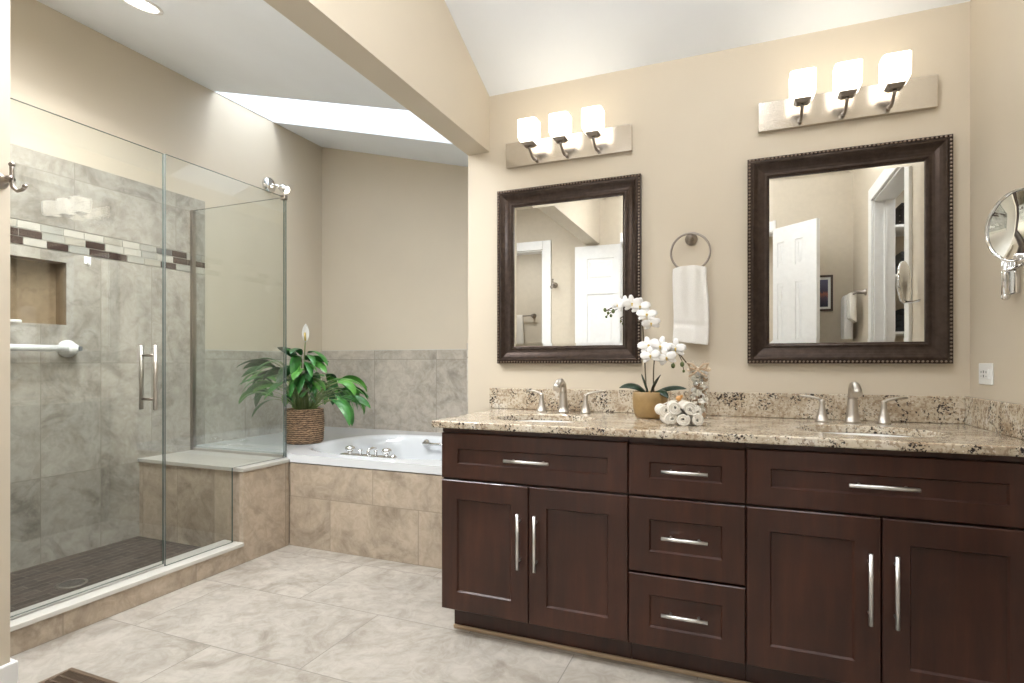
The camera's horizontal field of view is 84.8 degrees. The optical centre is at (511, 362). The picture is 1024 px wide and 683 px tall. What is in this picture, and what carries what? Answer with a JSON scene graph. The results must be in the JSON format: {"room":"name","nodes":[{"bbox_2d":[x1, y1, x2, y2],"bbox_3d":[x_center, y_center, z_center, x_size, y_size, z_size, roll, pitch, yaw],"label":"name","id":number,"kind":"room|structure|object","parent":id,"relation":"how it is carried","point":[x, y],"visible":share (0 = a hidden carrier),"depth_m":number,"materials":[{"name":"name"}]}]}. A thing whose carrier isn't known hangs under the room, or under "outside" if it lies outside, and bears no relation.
{"room":"bathroom","nodes":[
{"label":"bathroom","id":0,"kind":"room"},
{"bbox_2d":[0,0,9,665],"bbox_3d":[-2.239,-0.493,2.058,1.135,3.200,0.109,0,0,22],"label":"wall pier","id":1,"kind":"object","parent":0,"point":[4,4],"depth_m":1.88,"materials":[{"name":"beige paint"}]},
{"bbox_2d":[0,162,27,192],"bbox_3d":[-1.648,-0.611,1.847,0.121,0.102,0.059,0,0,14],"label":"robe hook","id":2,"kind":"object","parent":1,"relation":"attached to","point":[5,180],"visible":1,"depth_m":1.84,"materials":[{"name":"silver metal"}]},
{"bbox_2d":[10,536,200,612],"bbox_3d":[-2.174,1.082,2.737,0.740,0.050,1.196,0,0,22],"label":"floor","id":3,"kind":"structure","parent":0,"point":[36,584],"depth_m":2.89,"materials":[{"name":"tile"}]},
{"bbox_2d":[55,578,87,588],"bbox_3d":[-2.104,1.055,2.683,0.124,0.005,0.124,0,0,22],"label":"shower drain","id":4,"kind":"object","parent":3,"relation":"on","point":[72,583],"visible":1,"depth_m":2.68,"materials":[{"name":"silver metal"}]},
{"bbox_2d":[10,0,321,351],"bbox_3d":[-2.713,-0.993,2.545,0.130,4.200,5.450,0,0,22],"label":"wall","id":5,"kind":"structure","parent":0,"point":[60,65],"depth_m":3.75,"materials":[{"name":"beige paint"}]},
{"bbox_2d":[10,255,65,324],"bbox_3d":[-2.563,-0.377,2.869,0.096,0.347,0.463,0,0,22],"label":"wall niche","id":6,"kind":"object","parent":5,"relation":"attached to","point":[37,286],"visible":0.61,"depth_m":3.02,"materials":[{"name":"tile"}]},
{"bbox_2d":[10,319,21,321],"bbox_3d":[-2.564,-0.215,2.813,0.028,0.016,0.170,0,0,22],"label":"soap bar","id":7,"kind":"object","parent":6,"relation":"on","point":[11,320],"visible":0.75,"depth_m":2.86,"materials":[{"name":"white plastic"}]},
{"bbox_2d":[262,177,289,192],"bbox_3d":[-1.828,-1.388,4.364,0.145,0.123,0.152,0,0,22],"label":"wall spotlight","id":8,"kind":"object","parent":5,"relation":"attached to","point":[268,183],"visible":1,"depth_m":4.36,"materials":[{"name":"silver metal"}]},
{"bbox_2d":[10,143,321,572],"bbox_3d":[-2.204,-0.021,3.627,0.008,2.175,2.821,0,0,22],"label":"tiled wall","id":9,"kind":"structure","parent":0,"point":[79,432],"depth_m":3.24,"materials":[{"name":"grey tile"}]},
{"bbox_2d":[10,253,68,326],"bbox_3d":[-2.517,-0.377,2.850,0.003,0.359,0.475,0,0,22],"label":"trim","id":10,"kind":"structure","parent":9,"relation":"attached to","point":[66,262],"depth_m":3.05,"materials":[{"name":"tile"}]},
{"bbox_2d":[10,340,82,356],"bbox_3d":[-2.530,-0.078,2.718,0.080,0.093,0.803,0,0,22],"label":"grab bar","id":11,"kind":"object","parent":9,"relation":"attached to","point":[66,348],"visible":1,"depth_m":2.96,"materials":[{"name":"white metal"}]},
{"bbox_2d":[57,340,78,356],"bbox_3d":[-2.397,-0.078,3.047,0.076,0.093,0.093,0,0,22],"label":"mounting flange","id":12,"kind":"object","parent":11,"relation":"on","point":[69,348],"depth_m":3.03,"materials":[{"name":"plastic"}]},
{"bbox_2d":[84,256,90,265],"bbox_3d":[-2.379,-0.571,3.154,0.029,0.059,0.036,0,0,22],"label":"hook","id":13,"kind":"object","parent":9,"relation":"attached to","point":[87,260],"visible":1,"depth_m":3.15,"materials":[{"name":"white plastic"}]},
{"bbox_2d":[37,0,467,166],"bbox_3d":[-1.432,-1.694,2.776,2.123,0.661,3.850,0,0,22],"label":"ceiling","id":14,"kind":"structure","parent":0,"point":[247,47],"depth_m":3.07,"materials":[{"name":"white paint"}]},
{"bbox_2d":[122,0,163,14],"bbox_3d":[-1.751,-1.693,2.641,0.185,0.052,0.190,0,0,27],"label":"recessed light","id":15,"kind":"object","parent":14,"relation":"in","point":[147,6],"visible":1,"depth_m":2.66,"materials":[{"name":"white paint"}]},
{"bbox_2d":[287,407,324,444],"bbox_3d":[-1.454,0.436,3.925,0.273,0.238,0.273,0,0,22],"label":"woven basket","id":16,"kind":"object","parent":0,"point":[305,425],"depth_m":3.81,"materials":[{"name":"brown wicker"}]},
{"bbox_2d":[214,91,451,143],"bbox_3d":[-1.020,-2.021,3.780,2.083,1.304,0.660,0,0,22],"label":"skylight","id":17,"kind":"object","parent":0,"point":[352,118],"depth_m":4.15,"materials":[{"name":"white glass"}]},
{"bbox_2d":[10,545,724,682],"bbox_3d":[-0.380,1.167,1.183,5.600,0.120,6.300,0,0,22],"label":"floor","id":18,"kind":"structure","parent":0,"point":[290,613],"depth_m":2.23,"materials":[{"name":"tile"}]},
{"bbox_2d":[38,667,117,682],"bbox_3d":[-1.482,1.104,1.902,0.306,0.006,0.156,0,0,22],"label":"floor vent","id":19,"kind":"object","parent":18,"relation":"in","point":[71,675],"visible":1,"depth_m":1.96,"materials":[{"name":"brown wood"}]},
{"bbox_2d":[45,671,105,682],"bbox_3d":[-1.482,1.104,1.901,0.278,0.004,0.126,0,0,22],"label":"grille","id":20,"kind":"object","parent":19,"relation":"attached to","point":[64,676],"depth_m":1.96,"materials":[{"name":"brown wood"}]},
{"bbox_2d":[10,540,243,656],"bbox_3d":[-1.773,1.049,2.572,0.148,0.116,1.196,0,0,22],"label":"shower curb","id":21,"kind":"object","parent":18,"relation":"on","point":[36,627],"visible":0.97,"depth_m":2.48,"materials":[{"name":"tile"}]},
{"bbox_2d":[10,98,163,617],"bbox_3d":[-1.841,-0.015,2.387,0.114,2.010,0.750,0,0,22],"label":"shower door","id":22,"kind":"structure","parent":21,"relation":"on","point":[142,355],"depth_m":2.68,"materials":[{"name":"clear glass"}]},
{"bbox_2d":[164,154,286,565],"bbox_3d":[-1.545,-0.015,3.098,0.010,2.010,0.788,0,0,22],"label":"glass panel","id":23,"kind":"object","parent":21,"relation":"on","point":[164,154],"visible":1,"depth_m":2.73,"materials":[{"name":"clear glass"}]},
{"bbox_2d":[138,450,289,562],"bbox_3d":[-1.810,0.845,3.433,0.870,0.525,0.380,0,0,22],"label":"shower bench","id":24,"kind":"object","parent":18,"relation":"on","point":[198,483],"visible":0.89,"depth_m":3.27,"materials":[{"name":"tile"}]},
{"bbox_2d":[190,198,284,456],"bbox_3d":[-1.775,-0.219,3.607,0.801,1.602,0.024,0,0,22],"label":"panel","id":25,"kind":"object","parent":24,"relation":"on","point":[192,212],"visible":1,"depth_m":3.74,"materials":[{"name":"clear glass"}]},
{"bbox_2d":[280,195,287,200],"bbox_3d":[-1.405,-1.019,3.458,0.037,0.030,0.026,0,0,22],"label":"glass clamp","id":26,"kind":"object","parent":25,"relation":"attached to","point":[285,197],"visible":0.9,"depth_m":3.45,"materials":[{"name":"silver metal"}]},
{"bbox_2d":[196,426,441,474],"bbox_3d":[-0.955,0.772,3.939,2.067,0.435,1.280,0,0,22],"label":"bathtub","id":27,"kind":"object","parent":18,"relation":"on","point":[415,451],"visible":0.36,"depth_m":4.02,"materials":[{"name":"white ceramic"}]},
{"bbox_2d":[236,324,370,444],"bbox_3d":[-1.483,0.141,4.041,0.940,0.828,0.830,0,0,-10],"label":"peace lily","id":28,"kind":"object","parent":27,"relation":"on","point":[305,419],"visible":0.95,"depth_m":3.83,"materials":[{"name":"green plant"}]},
{"bbox_2d":[340,446,396,458],"bbox_3d":[-0.841,0.526,3.338,0.381,0.058,0.108,0,0,22],"label":"tub filler","id":29,"kind":"object","parent":27,"relation":"on","point":[386,451],"visible":1,"depth_m":3.30,"materials":[{"name":"silver metal"}]},
{"bbox_2d":[289,462,443,568],"bbox_3d":[-0.787,0.857,3.212,1.204,0.500,0.054,0,0,22],"label":"tub surround","id":30,"kind":"object","parent":18,"relation":"on","point":[396,516],"visible":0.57,"depth_m":3.20,"materials":[{"name":"tile"}]},
{"bbox_2d":[442,428,631,658],"bbox_3d":[0.167,0.685,2.404,0.760,0.843,0.621,0,0,22],"label":"vanity cabinet","id":31,"kind":"object","parent":18,"relation":"on","point":[535,526],"visible":0.93,"depth_m":2.14,"materials":[{"name":"brown wood"}]},
{"bbox_2d":[432,388,1023,456],"bbox_3d":[0.694,0.195,2.217,2.011,0.134,0.669,0,0,22],"label":"countertop","id":32,"kind":"structure","parent":31,"relation":"on","point":[934,424],"depth_m":2.14,"materials":[{"name":"stone"}]},
{"bbox_2d":[520,420,569,421],"bbox_3d":[0.141,0.335,2.387,0.464,0.144,0.360,0,0,22],"label":"sink","id":33,"kind":"object","parent":32,"relation":"in","point":[520,420],"visible":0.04,"depth_m":2.56,"materials":[{"name":"white ceramic"}]},
{"bbox_2d":[526,378,602,413],"bbox_3d":[0.225,0.152,2.604,0.373,0.162,0.151,0,0,22],"label":"faucet","id":34,"kind":"object","parent":32,"relation":"on","point":[560,385],"visible":1,"depth_m":2.63,"materials":[{"name":"silver metal"}]},
{"bbox_2d":[603,295,685,418],"bbox_3d":[0.564,-0.027,2.378,0.346,0.521,0.156,0,0,22],"label":"potted orchid","id":35,"kind":"object","parent":32,"relation":"on","point":[644,402],"visible":1,"depth_m":2.32,"materials":[{"name":"white plant"}]},
{"bbox_2d":[655,395,703,425],"bbox_3d":[0.630,0.176,2.127,0.190,0.114,0.127,0,0,22],"label":"bundle","id":36,"kind":"object","parent":32,"relation":"on","point":[684,412],"visible":1,"depth_m":2.08,"materials":[{"name":"white fabric"}]},
{"bbox_2d":[687,360,710,418],"bbox_3d":[0.775,0.110,2.327,0.096,0.244,0.111,0,0,22],"label":"glass vase","id":37,"kind":"object","parent":32,"relation":"on","point":[699,390],"visible":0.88,"depth_m":2.31,"materials":[{"name":"clear glass"}]},
{"bbox_2d":[800,382,907,423],"bbox_3d":[1.317,0.152,2.156,0.367,0.162,0.151,0,0,22],"label":"faucet","id":38,"kind":"object","parent":32,"relation":"on","point":[854,389],"visible":1,"depth_m":2.18,"materials":[{"name":"silver metal"}]},
{"bbox_2d":[823,432,908,436],"bbox_3d":[1.227,0.335,1.942,0.464,0.144,0.360,0,0,22],"label":"sink","id":39,"kind":"object","parent":32,"relation":"in","point":[864,434],"visible":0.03,"depth_m":2.08,"materials":[{"name":"white ceramic"}]},
{"bbox_2d":[629,437,745,680],"bbox_3d":[0.699,0.685,2.186,0.387,0.843,0.621,0,0,22],"label":"drawers","id":40,"kind":"object","parent":18,"relation":"on","point":[687,498],"visible":0.91,"depth_m":1.93,"materials":[{"name":"brown wood"}]},
{"bbox_2d":[746,443,1023,682],"bbox_3d":[1.247,0.685,1.961,0.793,0.843,0.621,0,0,22],"label":"vanity cabinet","id":41,"kind":"object","parent":18,"relation":"on","point":[863,565],"visible":0.91,"depth_m":1.71,"materials":[{"name":"brown wood"}]},
{"bbox_2d":[264,0,489,154],"bbox_3d":[-0.639,-1.994,1.802,0.124,1.798,2.450,0,0,22],"label":"wall header","id":42,"kind":"structure","parent":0,"point":[415,52],"depth_m":2.27,"materials":[{"name":"beige paint"}]},
{"bbox_2d":[322,350,466,432],"bbox_3d":[-0.707,0.251,4.533,2.075,0.712,0.008,0,0,22],"label":"tiled wall","id":43,"kind":"structure","parent":0,"point":[407,390],"depth_m":4.61,"materials":[{"name":"grey tile"}]},
{"bbox_2d":[205,349,466,352],"bbox_3d":[-0.931,-0.099,3.999,2.083,0.022,1.166,0,0,22],"label":"cap","id":44,"kind":"object","parent":43,"relation":"attached to","point":[205,349],"visible":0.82,"depth_m":4.49,"materials":[{"name":"white stone"}]},
{"bbox_2d":[322,147,467,349],"bbox_3d":[-0.622,-0.993,4.568,2.223,4.200,0.120,0,0,22],"label":"wall","id":45,"kind":"structure","parent":0,"point":[395,229],"depth_m":4.66,"materials":[{"name":"beige paint"}]},
{"bbox_2d":[453,624,751,682],"bbox_3d":[0.646,1.099,1.984,1.924,0.016,0.012,0,0,22],"label":"trim","id":46,"kind":"structure","parent":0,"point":[488,632],"depth_m":2.10,"materials":[{"name":"beige wood"}]},
{"bbox_2d":[445,0,969,96],"bbox_3d":[0.398,-1.990,1.388,2.130,1.322,2.670,0,0,22],"label":"ceiling","id":47,"kind":"structure","parent":0,"point":[512,45],"depth_m":2.46,"materials":[{"name":"white paint"}]},
{"bbox_2d":[468,2,969,413],"bbox_3d":[0.787,-0.543,2.617,2.144,3.300,0.140,0,0,22],"label":"wall","id":48,"kind":"structure","parent":0,"point":[694,119],"depth_m":2.49,"materials":[{"name":"beige paint"}]},
{"bbox_2d":[497,173,641,362],"bbox_3d":[0.263,-0.437,2.737,0.725,0.878,0.037,0,0,22],"label":"wall mirror","id":49,"kind":"object","parent":48,"relation":"attached to","point":[566,251],"visible":0.95,"depth_m":2.73,"materials":[{"name":"brown metal"}]},
{"bbox_2d":[514,195,622,345],"bbox_3d":[0.267,-0.437,2.747,0.557,0.710,0.002,0,0,22],"label":"mirror glass","id":50,"kind":"object","parent":49,"relation":"attached to","point":[568,250],"depth_m":2.74,"materials":[{"name":"silver mirror"}]},
{"bbox_2d":[506,105,632,168],"bbox_3d":[0.242,-1.075,2.674,0.634,0.170,0.168,0,0,22],"label":"vanity light","id":51,"kind":"object","parent":48,"relation":"attached to","point":[595,140],"visible":1,"depth_m":2.66,"materials":[{"name":"silver metal"}]},
{"bbox_2d":[672,265,708,344],"bbox_3d":[0.791,-0.255,2.484,0.156,0.354,0.052,0,0,22],"label":"hand towel","id":52,"kind":"object","parent":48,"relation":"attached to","point":[690,287],"visible":0.99,"depth_m":2.46,"materials":[{"name":"white fabric"}]},
{"bbox_2d":[670,232,710,267],"bbox_3d":[0.798,-0.494,2.505,0.175,0.181,0.058,0,0,22],"label":"towel ring","id":53,"kind":"object","parent":48,"relation":"attached to","point":[691,239],"visible":0.99,"depth_m":2.50,"materials":[{"name":"silver metal"}]},
{"bbox_2d":[490,388,964,423],"bbox_3d":[0.808,0.180,2.522,1.991,0.104,0.019,0,0,22],"label":"backsplash","id":54,"kind":"structure","parent":48,"relation":"attached to","point":[922,409],"depth_m":2.39,"materials":[{"name":"stone"}]},
{"bbox_2d":[758,50,937,133],"bbox_3d":[1.326,-1.075,2.229,0.634,0.170,0.168,0,0,22],"label":"vanity light","id":55,"kind":"object","parent":48,"relation":"attached to","point":[895,93],"visible":1,"depth_m":2.22,"materials":[{"name":"silver metal"}]},
{"bbox_2d":[747,134,952,363],"bbox_3d":[1.354,-0.437,2.289,0.725,0.878,0.037,0,0,22],"label":"wall mirror","id":56,"kind":"object","parent":48,"relation":"attached to","point":[850,249],"visible":1,"depth_m":2.28,"materials":[{"name":"brown metal"}]},
{"bbox_2d":[769,161,924,342],"bbox_3d":[1.358,-0.437,2.299,0.557,0.710,0.002,0,0,22],"label":"mirror glass","id":57,"kind":"object","parent":56,"relation":"attached to","point":[847,241],"depth_m":2.29,"materials":[{"name":"silver mirror"}]},
{"bbox_2d":[970,0,1023,404],"bbox_3d":[1.347,-0.893,0.999,0.120,4.000,2.710,0,0,22],"label":"wall","id":58,"kind":"structure","parent":0,"point":[996,26],"depth_m":1.94,"materials":[{"name":"beige paint"}]},
{"bbox_2d":[979,363,993,384],"bbox_3d":[1.686,0.039,2.000,0.010,0.076,0.120,0,0,22],"label":"wall outlet","id":59,"kind":"object","parent":58,"relation":"attached to","point":[986,370],"visible":1,"depth_m":1.98,"materials":[{"name":"white plastic"}]},
{"bbox_2d":[980,369,988,378],"bbox_3d":[1.684,0.039,2.001,0.004,0.034,0.068,0,0,22],"label":"receptacle","id":60,"kind":"object","parent":59,"relation":"attached to","point":[984,373],"depth_m":1.99,"materials":[{"name":"white plastic"}]},
{"bbox_2d":[985,187,1023,299],"bbox_3d":[1.481,-0.348,1.669,0.115,0.297,0.346,0,0,28],"label":"magnifying mirror","id":61,"kind":"object","parent":58,"relation":"attached to","point":[1004,228],"visible":1,"depth_m":1.65,"materials":[{"name":"silver metal"}]},
{"bbox_3d":[-1.937,-0.493,1.443,0.110,3.200,0.800,0,0,22],"label":"wall","id":62,"kind":"structure","parent":0,"visible":0},
{"bbox_2d":[0,660,17,682],"bbox_3d":[-1.851,1.057,1.486,0.017,0.100,0.906,0,0,22],"label":"baseboard","id":63,"kind":"structure","parent":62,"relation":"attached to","point":[9,671],"depth_m":1.88,"materials":[{"name":"white paint"}]},
{"bbox_3d":[0.103,-0.993,3.589,0.140,4.200,1.140,0,0,22],"label":"wall","id":64,"kind":"structure","parent":0,"visible":0},
{"bbox_2d":[467,343,467,413],"bbox_3d":[0.006,0.251,3.549,0.008,0.712,1.272,0,0,22],"label":"tiled wall","id":65,"kind":"structure","parent":64,"relation":"attached to","point":[467,343],"depth_m":2.96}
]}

